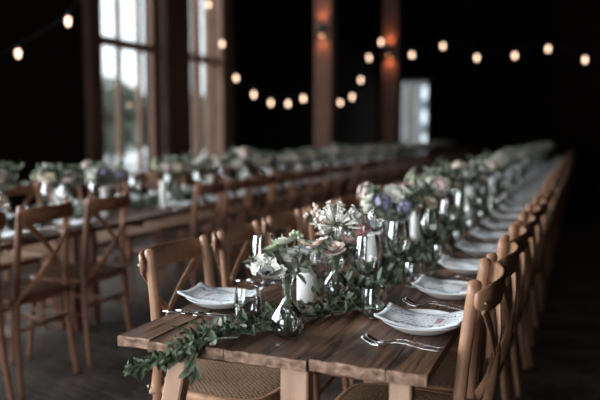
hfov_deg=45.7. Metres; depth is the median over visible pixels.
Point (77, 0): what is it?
cable
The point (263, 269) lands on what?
napkin
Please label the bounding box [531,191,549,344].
chair
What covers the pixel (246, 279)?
table knife
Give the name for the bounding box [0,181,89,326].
chair
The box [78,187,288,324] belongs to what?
table
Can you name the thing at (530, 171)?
garland
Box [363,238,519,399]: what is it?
chair
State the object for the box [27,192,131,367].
chair
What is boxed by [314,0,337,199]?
timber post
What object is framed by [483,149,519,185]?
flower bouquet
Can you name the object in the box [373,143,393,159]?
flower bouquet
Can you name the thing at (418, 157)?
chair
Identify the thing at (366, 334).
fork
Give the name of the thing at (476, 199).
garland
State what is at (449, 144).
flower bouquet
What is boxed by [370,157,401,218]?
chair
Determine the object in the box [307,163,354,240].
chair
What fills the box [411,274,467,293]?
napkin
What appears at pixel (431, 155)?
chair
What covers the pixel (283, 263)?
flower bouquet
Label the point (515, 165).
wine glass
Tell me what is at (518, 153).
flower bouquet
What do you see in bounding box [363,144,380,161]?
flower bouquet
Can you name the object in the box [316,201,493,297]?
garland
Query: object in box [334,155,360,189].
chair
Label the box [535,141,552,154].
flower bouquet
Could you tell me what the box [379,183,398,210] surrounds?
chair
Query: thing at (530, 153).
flower bouquet
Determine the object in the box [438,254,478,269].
napkin
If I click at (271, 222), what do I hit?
chair
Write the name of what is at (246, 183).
chair
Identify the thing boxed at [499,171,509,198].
wine glass
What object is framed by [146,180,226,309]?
chair
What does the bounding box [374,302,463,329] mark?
napkin
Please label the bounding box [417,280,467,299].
dinner plate
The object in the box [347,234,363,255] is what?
tumbler
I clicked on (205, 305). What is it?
dinner plate
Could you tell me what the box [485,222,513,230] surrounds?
dinner plate
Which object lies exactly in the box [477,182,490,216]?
wine glass
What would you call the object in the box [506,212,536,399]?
chair
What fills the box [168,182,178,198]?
vase
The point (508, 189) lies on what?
tumbler
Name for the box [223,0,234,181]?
trim
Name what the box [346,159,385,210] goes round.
chair
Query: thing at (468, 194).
wine glass
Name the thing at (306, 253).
dinner plate
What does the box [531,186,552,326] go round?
chair
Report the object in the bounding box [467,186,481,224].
wine glass
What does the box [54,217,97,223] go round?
napkin
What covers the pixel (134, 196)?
napkin
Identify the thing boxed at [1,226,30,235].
napkin
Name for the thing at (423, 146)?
flower bouquet
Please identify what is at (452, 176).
flower bouquet
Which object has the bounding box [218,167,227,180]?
wine glass
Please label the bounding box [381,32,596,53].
cable
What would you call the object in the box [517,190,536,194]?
napkin
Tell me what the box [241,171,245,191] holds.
pillar candle
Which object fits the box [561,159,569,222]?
chair
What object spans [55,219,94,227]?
dinner plate
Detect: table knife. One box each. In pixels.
[163,310,229,318]
[176,309,235,316]
[235,280,292,285]
[246,279,296,284]
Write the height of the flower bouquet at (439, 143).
0.390 m
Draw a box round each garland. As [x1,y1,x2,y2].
[6,187,193,229]
[122,285,381,380]
[181,169,303,197]
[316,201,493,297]
[449,178,523,211]
[498,166,538,183]
[523,159,546,169]
[539,155,554,161]
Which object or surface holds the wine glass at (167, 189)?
on the table at (149, 213)
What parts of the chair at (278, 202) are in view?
rail, leg, cane seat, seat frame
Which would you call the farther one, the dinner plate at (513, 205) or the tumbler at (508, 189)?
the tumbler at (508, 189)
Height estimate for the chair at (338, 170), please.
0.920 m
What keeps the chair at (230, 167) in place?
on the floor
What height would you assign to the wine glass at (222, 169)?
0.223 m
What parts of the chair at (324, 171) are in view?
leg, rail, leg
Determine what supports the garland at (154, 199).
on the table at (50, 234)
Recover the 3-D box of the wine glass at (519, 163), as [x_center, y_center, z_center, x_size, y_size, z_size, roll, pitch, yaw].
[2.311,-0.271,7.402,0.087,0.223,0.087,2,6,17]
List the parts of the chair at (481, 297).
cane seat, seat frame, leg, leg, rail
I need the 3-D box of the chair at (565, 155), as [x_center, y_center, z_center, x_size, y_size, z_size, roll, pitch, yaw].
[4.349,-0.325,12.130,0.489,0.893,0.443,2,6,24]
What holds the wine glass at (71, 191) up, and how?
on the table at (50, 234)
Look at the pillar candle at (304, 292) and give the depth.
2.23 m
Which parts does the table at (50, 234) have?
leg, leg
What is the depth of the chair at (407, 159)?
10.37 m
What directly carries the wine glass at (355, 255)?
on the table at (330, 345)
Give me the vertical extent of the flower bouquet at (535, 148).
0.348 m
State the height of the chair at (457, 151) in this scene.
0.920 m
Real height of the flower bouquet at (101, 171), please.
0.349 m
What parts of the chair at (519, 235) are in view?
cane seat, seat frame, leg, leg, rail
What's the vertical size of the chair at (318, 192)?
0.920 m
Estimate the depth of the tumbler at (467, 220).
3.64 m
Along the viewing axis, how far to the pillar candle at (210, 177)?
5.77 m
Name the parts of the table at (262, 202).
leg, leg, leg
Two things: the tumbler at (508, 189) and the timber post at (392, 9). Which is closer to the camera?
the tumbler at (508, 189)
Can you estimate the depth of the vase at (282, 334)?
1.87 m
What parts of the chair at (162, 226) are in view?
leg, rail, leg, seat frame, leg, cane seat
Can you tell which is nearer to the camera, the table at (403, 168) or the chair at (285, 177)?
the chair at (285, 177)
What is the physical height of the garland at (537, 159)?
0.115 m
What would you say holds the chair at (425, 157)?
on the floor
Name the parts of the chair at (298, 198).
cane seat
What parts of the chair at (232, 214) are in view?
leg, rail, leg, cane seat, seat frame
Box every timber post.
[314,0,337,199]
[381,0,402,159]
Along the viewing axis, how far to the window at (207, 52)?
12.50 m
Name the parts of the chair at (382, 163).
rail, leg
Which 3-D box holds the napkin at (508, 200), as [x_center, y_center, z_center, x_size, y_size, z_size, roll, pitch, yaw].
[1.625,0.017,5.179,0.233,0.035,0.156,2,6,19]
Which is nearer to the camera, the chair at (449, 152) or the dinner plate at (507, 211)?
the dinner plate at (507, 211)
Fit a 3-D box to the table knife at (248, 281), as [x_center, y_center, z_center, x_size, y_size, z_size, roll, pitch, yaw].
[-0.126,0.294,2.519,0.226,0.007,0.018,2,6,22]
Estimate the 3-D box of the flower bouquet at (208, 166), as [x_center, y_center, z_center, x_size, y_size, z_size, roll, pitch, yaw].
[-0.809,-0.231,6.112,0.341,0.353,0.346,0,5,5]
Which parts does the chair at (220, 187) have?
leg, leg, seat frame, cane seat, leg, rail, leg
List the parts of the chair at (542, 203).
leg, leg, rail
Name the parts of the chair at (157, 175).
leg, rail, leg, seat frame, cane seat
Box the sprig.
[178,339,216,384]
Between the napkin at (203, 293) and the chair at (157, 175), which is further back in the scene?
the chair at (157, 175)
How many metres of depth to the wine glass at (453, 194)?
4.92 m
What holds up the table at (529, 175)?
on the floor
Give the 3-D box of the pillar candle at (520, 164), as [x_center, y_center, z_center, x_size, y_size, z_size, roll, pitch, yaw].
[2.303,-0.274,7.485,0.044,0.225,0.044,2,6,22]
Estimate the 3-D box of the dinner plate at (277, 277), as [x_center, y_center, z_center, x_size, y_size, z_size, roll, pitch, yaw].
[-0.069,0.271,2.668,0.224,0.028,0.224,-2,6,-19]
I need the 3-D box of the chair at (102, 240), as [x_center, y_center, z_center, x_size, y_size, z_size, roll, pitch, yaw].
[-1.587,0.304,5.285,0.489,0.920,0.443,2,6,19]
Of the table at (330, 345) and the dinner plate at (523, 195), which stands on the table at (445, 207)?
the dinner plate at (523, 195)
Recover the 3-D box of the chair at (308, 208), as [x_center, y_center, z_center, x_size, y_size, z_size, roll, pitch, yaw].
[0.278,0.467,3.688,0.489,0.893,0.443,2,6,21]
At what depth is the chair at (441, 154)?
12.80 m
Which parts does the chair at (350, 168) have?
leg, rail, leg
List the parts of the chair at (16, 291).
leg, leg, cane seat, seat frame, rail, leg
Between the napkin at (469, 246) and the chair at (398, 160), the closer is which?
the napkin at (469, 246)
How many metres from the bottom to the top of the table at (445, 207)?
0.722 m
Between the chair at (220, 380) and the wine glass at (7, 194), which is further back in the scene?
the wine glass at (7, 194)
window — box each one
[100,0,167,190]
[190,0,225,180]
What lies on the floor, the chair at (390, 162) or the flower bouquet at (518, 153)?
the chair at (390, 162)
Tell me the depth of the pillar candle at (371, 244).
2.71 m
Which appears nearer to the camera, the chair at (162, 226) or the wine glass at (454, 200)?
the wine glass at (454, 200)
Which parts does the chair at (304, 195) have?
leg, rail, seat frame, cane seat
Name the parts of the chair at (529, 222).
leg, leg, rail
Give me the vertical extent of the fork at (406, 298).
0.018 m
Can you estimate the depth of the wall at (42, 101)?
13.90 m
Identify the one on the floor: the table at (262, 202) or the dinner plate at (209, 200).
the table at (262, 202)
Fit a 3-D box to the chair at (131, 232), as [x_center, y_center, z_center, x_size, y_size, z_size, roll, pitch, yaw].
[-1.419,0.264,5.715,0.489,0.920,0.443,2,6,23]
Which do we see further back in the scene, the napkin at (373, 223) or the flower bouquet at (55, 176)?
the flower bouquet at (55, 176)
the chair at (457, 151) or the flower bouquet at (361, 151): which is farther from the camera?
the chair at (457, 151)
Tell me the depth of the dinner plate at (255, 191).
6.34 m
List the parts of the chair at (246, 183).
leg, seat frame, cane seat, leg, rail, leg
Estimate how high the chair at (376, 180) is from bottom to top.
0.920 m
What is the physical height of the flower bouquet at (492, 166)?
0.317 m
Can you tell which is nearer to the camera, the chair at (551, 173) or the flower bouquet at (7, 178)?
the flower bouquet at (7, 178)
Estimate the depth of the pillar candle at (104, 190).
4.50 m
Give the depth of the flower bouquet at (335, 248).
2.25 m
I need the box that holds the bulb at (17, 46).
[16,45,19,57]
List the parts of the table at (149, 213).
leg, leg, leg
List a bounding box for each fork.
[361,335,439,351]
[365,333,443,348]
[402,298,463,309]
[405,297,463,307]
[430,273,471,279]
[433,273,476,278]
[452,255,480,258]
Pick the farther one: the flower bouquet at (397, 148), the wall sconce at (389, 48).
the wall sconce at (389, 48)
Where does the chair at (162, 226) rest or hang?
on the floor
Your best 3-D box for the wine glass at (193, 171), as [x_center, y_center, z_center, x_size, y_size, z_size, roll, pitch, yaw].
[-0.879,-0.151,6.118,0.087,0.223,0.087,-2,6,-23]
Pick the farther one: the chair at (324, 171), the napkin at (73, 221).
the chair at (324, 171)
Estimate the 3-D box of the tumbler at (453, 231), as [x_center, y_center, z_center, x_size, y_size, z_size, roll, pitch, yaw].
[0.730,0.185,3.256,0.081,0.089,0.081,-1,6,-13]
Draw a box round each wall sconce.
[319,23,324,35]
[387,46,391,55]
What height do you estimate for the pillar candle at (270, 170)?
0.205 m
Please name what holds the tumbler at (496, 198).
on the table at (445, 207)
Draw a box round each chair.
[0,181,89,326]
[0,210,13,399]
[0,253,47,329]
[1,200,79,399]
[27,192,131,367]
[44,181,130,309]
[85,179,163,296]
[122,171,189,284]
[138,235,280,399]
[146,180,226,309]
[153,171,215,274]
[179,176,252,296]
[180,171,238,261]
[204,165,242,250]
[211,173,275,277]
[211,220,348,399]
[224,164,259,223]
[234,171,296,266]
[245,163,287,236]
[256,169,315,256]
[260,165,304,230]
[261,209,355,385]
[275,160,316,209]
[277,166,328,247]
[291,161,330,224]
[295,165,342,239]
[303,200,338,240]
[304,161,331,200]
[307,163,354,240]
[316,160,331,197]
[322,162,367,236]
[326,160,358,208]
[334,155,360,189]
[334,194,363,229]
[335,258,505,399]
[341,160,376,220]
[344,156,370,191]
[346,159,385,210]
[353,156,379,185]
[357,158,394,207]
[361,188,382,219]
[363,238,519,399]
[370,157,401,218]
[373,156,410,216]
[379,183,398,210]
[384,155,415,184]
[393,154,421,182]
[396,154,428,207]
[415,152,438,176]
[421,151,447,174]
[421,152,443,175]
[426,153,433,169]
[447,151,450,162]
[449,150,455,164]
[451,223,527,399]
[453,150,459,162]
[457,149,462,161]
[460,149,465,162]
[466,148,471,163]
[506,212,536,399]
[517,204,540,394]
[523,197,547,367]
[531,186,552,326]
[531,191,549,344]
[540,182,555,308]
[543,179,555,286]
[544,176,558,286]
[546,173,559,276]
[549,171,560,263]
[551,169,563,259]
[552,167,562,252]
[555,165,565,246]
[557,164,565,236]
[558,162,567,231]
[559,161,567,231]
[560,160,567,223]
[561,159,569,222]
[563,156,569,210]
[564,155,570,205]
[567,152,573,197]
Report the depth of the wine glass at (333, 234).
2.71 m
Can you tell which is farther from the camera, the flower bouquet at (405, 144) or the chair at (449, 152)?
the chair at (449, 152)
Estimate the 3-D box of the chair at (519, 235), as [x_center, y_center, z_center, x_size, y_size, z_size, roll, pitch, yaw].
[0.638,0.548,2.833,0.489,0.893,0.443,2,6,22]
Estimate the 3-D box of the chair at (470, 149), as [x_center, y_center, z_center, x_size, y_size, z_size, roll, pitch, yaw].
[3.687,-0.736,16.365,0.489,0.920,0.443,2,6,24]
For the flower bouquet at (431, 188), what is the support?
in the vase at (429, 211)
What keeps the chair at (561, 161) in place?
on the floor
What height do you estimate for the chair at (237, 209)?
0.920 m
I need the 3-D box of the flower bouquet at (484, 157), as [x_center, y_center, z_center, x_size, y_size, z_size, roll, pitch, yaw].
[1.621,-0.236,6.197,0.331,0.348,0.352,-1,5,-8]
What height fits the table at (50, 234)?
0.722 m
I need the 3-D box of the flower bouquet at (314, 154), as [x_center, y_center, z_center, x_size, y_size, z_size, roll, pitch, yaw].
[0.132,-0.458,8.450,0.370,0.365,0.348,1,6,15]
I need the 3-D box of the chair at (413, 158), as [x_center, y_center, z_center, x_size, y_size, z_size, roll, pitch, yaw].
[1.526,-0.228,10.955,0.489,0.920,0.443,2,6,21]
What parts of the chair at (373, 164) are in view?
rail, leg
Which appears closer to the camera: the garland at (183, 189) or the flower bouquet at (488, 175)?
the flower bouquet at (488, 175)
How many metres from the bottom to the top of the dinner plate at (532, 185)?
0.028 m
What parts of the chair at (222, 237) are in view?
leg, rail, leg, leg, leg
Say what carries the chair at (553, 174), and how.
on the floor
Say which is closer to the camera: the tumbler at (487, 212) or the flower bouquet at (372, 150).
the tumbler at (487, 212)
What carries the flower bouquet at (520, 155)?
in the vase
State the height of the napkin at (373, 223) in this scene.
0.036 m
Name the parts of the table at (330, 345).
leg, leg, leg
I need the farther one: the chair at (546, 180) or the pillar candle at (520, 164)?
the pillar candle at (520, 164)
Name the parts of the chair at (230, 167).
leg, rail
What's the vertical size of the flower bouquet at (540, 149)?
0.371 m
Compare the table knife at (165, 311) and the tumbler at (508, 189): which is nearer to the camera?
the table knife at (165, 311)
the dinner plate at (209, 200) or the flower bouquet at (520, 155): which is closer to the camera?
the dinner plate at (209, 200)
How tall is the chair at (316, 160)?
0.920 m
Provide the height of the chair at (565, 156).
0.893 m
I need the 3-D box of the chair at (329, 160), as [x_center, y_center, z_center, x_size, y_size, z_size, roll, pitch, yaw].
[0.616,-0.216,10.821,0.489,0.920,0.443,2,6,20]
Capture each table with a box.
[0,217,135,331]
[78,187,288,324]
[117,223,504,399]
[251,174,370,243]
[344,165,415,223]
[388,161,433,180]
[390,190,521,225]
[474,175,535,190]
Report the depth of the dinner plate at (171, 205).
5.10 m
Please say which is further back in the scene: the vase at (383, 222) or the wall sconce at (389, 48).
the wall sconce at (389, 48)
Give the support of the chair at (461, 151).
on the floor
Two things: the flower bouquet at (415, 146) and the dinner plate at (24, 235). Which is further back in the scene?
the flower bouquet at (415, 146)
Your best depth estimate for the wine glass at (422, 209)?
2.93 m
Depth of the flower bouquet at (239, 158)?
6.62 m
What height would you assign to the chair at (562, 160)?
0.893 m
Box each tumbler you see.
[234,285,261,318]
[307,251,327,276]
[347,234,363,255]
[360,285,387,319]
[402,260,424,287]
[431,243,451,267]
[450,230,467,250]
[465,219,480,237]
[477,211,490,226]
[486,204,499,218]
[494,198,506,211]
[501,193,512,205]
[507,189,517,200]
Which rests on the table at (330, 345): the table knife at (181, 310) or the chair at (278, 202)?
the table knife at (181, 310)
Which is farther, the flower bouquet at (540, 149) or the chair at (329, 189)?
the flower bouquet at (540, 149)
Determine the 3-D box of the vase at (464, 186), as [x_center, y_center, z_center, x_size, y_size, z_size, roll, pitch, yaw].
[1.204,-0.019,5.084,0.082,0.158,0.082,-2,6,-23]
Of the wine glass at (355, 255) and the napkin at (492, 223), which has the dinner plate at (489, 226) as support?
the napkin at (492, 223)
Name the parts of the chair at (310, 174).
leg, rail, leg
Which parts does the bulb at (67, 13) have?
bulb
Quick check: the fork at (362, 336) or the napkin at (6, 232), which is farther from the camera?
the napkin at (6, 232)
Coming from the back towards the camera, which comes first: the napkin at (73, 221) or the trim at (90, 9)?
the trim at (90, 9)
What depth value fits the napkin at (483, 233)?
3.58 m
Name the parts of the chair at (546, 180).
leg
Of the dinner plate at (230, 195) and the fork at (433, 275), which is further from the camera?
the dinner plate at (230, 195)
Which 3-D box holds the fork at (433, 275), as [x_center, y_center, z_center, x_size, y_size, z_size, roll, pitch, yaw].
[0.571,0.281,2.576,0.197,0.018,0.018,2,6,21]
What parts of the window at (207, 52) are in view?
pane, pane, pane, pane, sill, pane, pane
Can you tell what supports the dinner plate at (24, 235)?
on the table at (50, 234)
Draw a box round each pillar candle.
[55,187,68,204]
[101,187,108,217]
[160,180,166,207]
[208,174,212,196]
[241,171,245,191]
[268,168,272,187]
[297,271,315,304]
[367,231,380,271]
[410,205,422,243]
[465,187,472,223]
[489,176,495,204]
[505,168,510,192]
[516,164,520,181]
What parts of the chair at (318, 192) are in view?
cane seat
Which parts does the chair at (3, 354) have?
rail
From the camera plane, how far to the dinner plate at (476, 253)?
3.09 m
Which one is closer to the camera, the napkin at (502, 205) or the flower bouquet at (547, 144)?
the napkin at (502, 205)
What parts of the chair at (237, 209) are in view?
leg, cane seat, seat frame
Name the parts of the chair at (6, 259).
cane seat, seat frame, leg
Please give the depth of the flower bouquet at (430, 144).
14.36 m
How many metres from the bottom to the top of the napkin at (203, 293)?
0.036 m
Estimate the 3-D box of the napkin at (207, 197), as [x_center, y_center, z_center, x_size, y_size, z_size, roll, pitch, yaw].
[-0.694,-0.022,5.592,0.229,0.036,0.163,2,6,22]
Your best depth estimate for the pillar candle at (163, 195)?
5.13 m
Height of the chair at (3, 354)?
0.920 m
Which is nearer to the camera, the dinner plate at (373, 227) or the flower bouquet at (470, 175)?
the dinner plate at (373, 227)
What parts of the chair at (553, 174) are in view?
leg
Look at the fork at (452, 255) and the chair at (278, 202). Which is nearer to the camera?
the fork at (452, 255)
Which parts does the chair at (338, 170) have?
leg, rail, leg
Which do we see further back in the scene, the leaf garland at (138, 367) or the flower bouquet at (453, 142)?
the flower bouquet at (453, 142)
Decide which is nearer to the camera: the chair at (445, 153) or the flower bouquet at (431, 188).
the flower bouquet at (431, 188)
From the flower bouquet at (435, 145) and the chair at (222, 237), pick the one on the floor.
the chair at (222, 237)
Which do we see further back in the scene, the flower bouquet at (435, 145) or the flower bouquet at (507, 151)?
the flower bouquet at (435, 145)
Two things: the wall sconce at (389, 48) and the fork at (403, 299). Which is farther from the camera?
the wall sconce at (389, 48)
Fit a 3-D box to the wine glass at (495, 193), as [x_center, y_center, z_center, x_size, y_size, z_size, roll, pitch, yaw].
[1.343,-0.043,4.976,0.087,0.223,0.087,-2,6,-23]
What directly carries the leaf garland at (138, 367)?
on the table at (330, 345)
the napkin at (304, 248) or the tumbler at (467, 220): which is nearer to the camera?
the napkin at (304, 248)
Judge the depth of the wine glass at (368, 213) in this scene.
3.15 m
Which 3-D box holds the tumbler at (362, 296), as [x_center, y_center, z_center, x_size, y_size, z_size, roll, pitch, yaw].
[0.214,0.297,2.066,0.081,0.089,0.081,-1,6,-13]
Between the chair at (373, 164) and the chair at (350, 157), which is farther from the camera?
the chair at (350, 157)
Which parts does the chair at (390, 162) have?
rail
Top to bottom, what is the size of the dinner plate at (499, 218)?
0.028 m
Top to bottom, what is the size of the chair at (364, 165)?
0.920 m
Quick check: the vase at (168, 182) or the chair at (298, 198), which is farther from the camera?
the chair at (298, 198)
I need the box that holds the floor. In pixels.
[0,171,599,399]
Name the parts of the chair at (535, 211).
leg, leg, rail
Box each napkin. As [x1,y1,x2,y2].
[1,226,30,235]
[2,211,15,217]
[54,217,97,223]
[130,193,153,198]
[165,199,200,203]
[177,282,264,303]
[198,195,222,198]
[246,262,316,273]
[294,245,352,252]
[335,228,381,236]
[366,219,403,225]
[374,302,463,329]
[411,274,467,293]
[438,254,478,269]
[456,240,497,251]
[470,227,507,237]
[481,218,508,226]
[492,211,518,217]
[499,204,524,210]
[507,199,531,203]
[512,194,532,198]
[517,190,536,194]
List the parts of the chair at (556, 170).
leg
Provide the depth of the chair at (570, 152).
13.93 m
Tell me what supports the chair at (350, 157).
on the floor
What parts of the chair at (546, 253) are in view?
leg, leg, rail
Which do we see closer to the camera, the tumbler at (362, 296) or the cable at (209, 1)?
the tumbler at (362, 296)
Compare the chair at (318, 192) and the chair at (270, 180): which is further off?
the chair at (318, 192)
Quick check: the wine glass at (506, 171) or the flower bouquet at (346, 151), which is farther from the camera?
the flower bouquet at (346, 151)
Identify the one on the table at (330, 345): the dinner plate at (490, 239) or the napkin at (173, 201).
the dinner plate at (490, 239)
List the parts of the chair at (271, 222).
leg, rail, leg, leg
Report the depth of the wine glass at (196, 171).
5.77 m
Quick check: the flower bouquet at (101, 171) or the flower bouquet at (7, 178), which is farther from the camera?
the flower bouquet at (101, 171)
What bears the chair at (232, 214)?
on the floor
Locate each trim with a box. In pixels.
[82,0,103,198]
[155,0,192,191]
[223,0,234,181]
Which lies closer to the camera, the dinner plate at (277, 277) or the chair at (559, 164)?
the dinner plate at (277, 277)
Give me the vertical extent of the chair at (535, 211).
0.893 m
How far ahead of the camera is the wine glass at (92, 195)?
4.82 m
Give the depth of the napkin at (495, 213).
4.37 m
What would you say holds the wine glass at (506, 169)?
on the table at (445, 207)
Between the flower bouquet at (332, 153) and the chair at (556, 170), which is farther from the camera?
the flower bouquet at (332, 153)
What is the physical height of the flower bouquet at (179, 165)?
0.365 m
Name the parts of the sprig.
stem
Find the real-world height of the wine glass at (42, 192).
0.223 m
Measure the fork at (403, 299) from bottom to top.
0.018 m
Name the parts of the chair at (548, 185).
leg, leg, rail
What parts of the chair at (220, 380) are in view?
leg, rail, leg, seat frame, cane seat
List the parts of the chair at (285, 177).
leg, cane seat, leg, rail, leg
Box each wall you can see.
[0,0,382,213]
[402,0,599,174]
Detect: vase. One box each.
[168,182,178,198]
[270,275,303,337]
[321,258,349,300]
[382,221,400,255]
[428,210,430,235]
[463,186,474,203]
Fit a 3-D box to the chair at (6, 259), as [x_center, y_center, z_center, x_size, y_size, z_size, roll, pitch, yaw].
[-1.923,0.384,4.434,0.489,0.920,0.443,2,6,22]
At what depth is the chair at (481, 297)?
1.91 m
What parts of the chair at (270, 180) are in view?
leg, leg, rail, leg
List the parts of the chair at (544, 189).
leg, leg, rail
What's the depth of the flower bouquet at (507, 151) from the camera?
8.28 m
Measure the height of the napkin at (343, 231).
0.036 m
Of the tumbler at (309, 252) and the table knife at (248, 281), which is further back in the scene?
the tumbler at (309, 252)
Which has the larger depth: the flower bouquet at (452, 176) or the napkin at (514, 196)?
the napkin at (514, 196)
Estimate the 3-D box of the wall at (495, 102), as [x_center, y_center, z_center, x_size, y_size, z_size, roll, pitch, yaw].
[7.124,-3.993,21.726,9.400,6.400,0.160,2,6,22]
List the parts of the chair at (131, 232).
leg, rail, leg, cane seat, seat frame, leg, leg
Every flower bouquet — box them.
[0,157,29,193]
[31,161,92,190]
[80,158,129,187]
[151,153,197,199]
[190,153,225,183]
[222,147,259,179]
[242,229,317,330]
[250,150,283,175]
[278,149,309,170]
[298,147,326,168]
[303,201,370,295]
[314,147,338,166]
[328,143,357,163]
[350,145,368,162]
[357,179,427,254]
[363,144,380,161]
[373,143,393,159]
[390,144,403,157]
[391,141,412,154]
[397,175,452,233]
[405,143,417,155]
[406,164,467,220]
[413,143,428,153]
[418,141,434,153]
[426,141,437,152]
[434,140,447,152]
[435,156,488,213]
[441,162,491,186]
[443,141,452,150]
[448,141,456,150]
[466,153,506,187]
[471,160,503,197]
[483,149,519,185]
[495,153,520,174]
[501,148,528,172]
[507,146,537,170]
[510,152,524,175]
[516,145,537,152]
[525,143,546,155]
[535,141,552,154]
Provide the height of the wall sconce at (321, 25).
0.193 m
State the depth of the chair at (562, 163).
8.84 m
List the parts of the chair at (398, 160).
rail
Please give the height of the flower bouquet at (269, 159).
0.348 m
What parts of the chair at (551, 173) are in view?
leg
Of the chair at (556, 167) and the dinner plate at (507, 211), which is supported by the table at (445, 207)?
the dinner plate at (507, 211)
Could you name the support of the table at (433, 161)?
on the floor
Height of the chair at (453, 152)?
0.920 m
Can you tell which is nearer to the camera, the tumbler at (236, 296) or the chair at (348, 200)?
the tumbler at (236, 296)
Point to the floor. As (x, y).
(565, 354)
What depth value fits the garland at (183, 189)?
6.46 m
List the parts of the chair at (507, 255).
seat frame, cane seat, leg, leg, rail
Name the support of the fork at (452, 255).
on the table at (330, 345)
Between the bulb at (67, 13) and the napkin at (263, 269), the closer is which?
the napkin at (263, 269)
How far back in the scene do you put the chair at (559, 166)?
8.01 m
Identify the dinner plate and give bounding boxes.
[1,230,31,239]
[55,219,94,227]
[166,201,192,207]
[186,288,256,308]
[198,198,223,201]
[229,192,243,196]
[249,188,267,192]
[263,274,296,279]
[300,250,344,257]
[371,221,401,229]
[382,309,461,335]
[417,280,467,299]
[441,259,478,274]
[459,244,496,255]
[473,231,507,241]
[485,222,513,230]
[493,214,518,221]
[501,207,524,213]
[507,201,527,207]
[518,192,534,196]
[526,185,541,188]
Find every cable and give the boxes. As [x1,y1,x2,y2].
[0,0,77,54]
[209,1,377,98]
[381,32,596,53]
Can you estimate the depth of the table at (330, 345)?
1.85 m
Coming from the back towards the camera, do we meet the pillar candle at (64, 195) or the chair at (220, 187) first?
the chair at (220, 187)
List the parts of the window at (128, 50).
pane, pane, pane, pane, sill, pane, pane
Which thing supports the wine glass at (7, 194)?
on the table at (50, 234)
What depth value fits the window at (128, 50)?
10.47 m
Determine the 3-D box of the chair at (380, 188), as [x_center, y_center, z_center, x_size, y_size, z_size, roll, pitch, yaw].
[0.630,0.385,4.569,0.489,0.893,0.443,2,6,24]
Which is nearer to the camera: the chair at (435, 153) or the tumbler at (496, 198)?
the tumbler at (496, 198)
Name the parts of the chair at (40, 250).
leg, rail, cane seat, seat frame, leg, leg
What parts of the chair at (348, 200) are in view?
leg, rail, leg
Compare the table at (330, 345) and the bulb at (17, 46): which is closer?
the table at (330, 345)
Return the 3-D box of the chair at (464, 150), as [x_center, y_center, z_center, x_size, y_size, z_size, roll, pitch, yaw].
[3.360,-0.658,15.531,0.489,0.920,0.443,2,6,23]
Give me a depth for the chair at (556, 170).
7.29 m
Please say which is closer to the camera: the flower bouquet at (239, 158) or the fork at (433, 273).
the fork at (433, 273)
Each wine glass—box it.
[4,191,10,212]
[41,183,54,205]
[58,185,72,203]
[89,183,101,198]
[129,175,140,205]
[165,174,175,191]
[193,171,202,182]
[194,171,204,183]
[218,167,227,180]
[221,169,230,194]
[250,233,276,307]
[331,214,351,273]
[353,233,381,308]
[366,211,385,231]
[386,220,410,284]
[419,208,439,262]
[439,199,456,247]
[445,187,456,210]
[455,192,470,234]
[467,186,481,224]
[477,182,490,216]
[486,178,498,209]
[494,174,504,203]
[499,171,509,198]
[505,169,514,194]
[511,167,518,190]
[514,165,522,187]
[518,163,526,184]
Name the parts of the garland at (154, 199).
stem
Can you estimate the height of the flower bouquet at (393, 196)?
0.321 m
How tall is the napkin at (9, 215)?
0.036 m
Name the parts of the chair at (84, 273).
leg, leg, seat frame, cane seat, leg, rail, leg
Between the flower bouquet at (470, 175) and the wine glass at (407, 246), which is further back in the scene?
the flower bouquet at (470, 175)
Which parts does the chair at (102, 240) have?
leg, leg, seat frame, cane seat, leg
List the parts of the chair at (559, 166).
leg, leg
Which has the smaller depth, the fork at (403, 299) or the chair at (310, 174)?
the fork at (403, 299)
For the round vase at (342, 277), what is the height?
0.131 m
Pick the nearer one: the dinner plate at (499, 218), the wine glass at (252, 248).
the wine glass at (252, 248)
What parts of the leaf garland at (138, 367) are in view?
stem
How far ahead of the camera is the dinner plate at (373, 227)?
3.91 m
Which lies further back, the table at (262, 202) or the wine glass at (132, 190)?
the table at (262, 202)
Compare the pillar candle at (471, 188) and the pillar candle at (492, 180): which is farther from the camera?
the pillar candle at (492, 180)
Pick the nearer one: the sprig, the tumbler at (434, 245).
the sprig
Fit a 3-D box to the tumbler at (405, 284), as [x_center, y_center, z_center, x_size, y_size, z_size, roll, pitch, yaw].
[0.396,0.258,2.482,0.081,0.089,0.081,-4,6,-33]
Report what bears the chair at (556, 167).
on the floor
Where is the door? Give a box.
[401,78,431,166]
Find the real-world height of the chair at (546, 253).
0.893 m
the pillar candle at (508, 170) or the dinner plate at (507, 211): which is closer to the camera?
the dinner plate at (507, 211)
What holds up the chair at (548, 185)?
on the floor
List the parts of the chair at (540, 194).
leg, leg, rail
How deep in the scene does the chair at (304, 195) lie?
9.07 m
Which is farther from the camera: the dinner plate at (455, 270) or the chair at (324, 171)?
the chair at (324, 171)
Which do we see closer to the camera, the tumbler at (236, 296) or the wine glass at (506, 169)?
the tumbler at (236, 296)
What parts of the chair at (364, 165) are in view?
leg, rail, leg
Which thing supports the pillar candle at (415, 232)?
on the table at (330, 345)
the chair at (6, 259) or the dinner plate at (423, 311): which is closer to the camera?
the dinner plate at (423, 311)
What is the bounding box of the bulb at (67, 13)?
[66,12,69,25]
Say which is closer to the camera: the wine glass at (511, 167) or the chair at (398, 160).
the wine glass at (511, 167)
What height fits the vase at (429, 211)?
0.158 m
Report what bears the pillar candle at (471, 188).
on the table at (445, 207)
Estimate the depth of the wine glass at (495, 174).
5.36 m
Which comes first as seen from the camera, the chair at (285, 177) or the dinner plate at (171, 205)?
the dinner plate at (171, 205)
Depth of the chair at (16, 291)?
3.44 m
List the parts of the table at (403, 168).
leg, leg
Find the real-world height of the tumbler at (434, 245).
0.089 m
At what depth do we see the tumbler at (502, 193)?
5.27 m
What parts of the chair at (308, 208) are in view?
leg, rail, leg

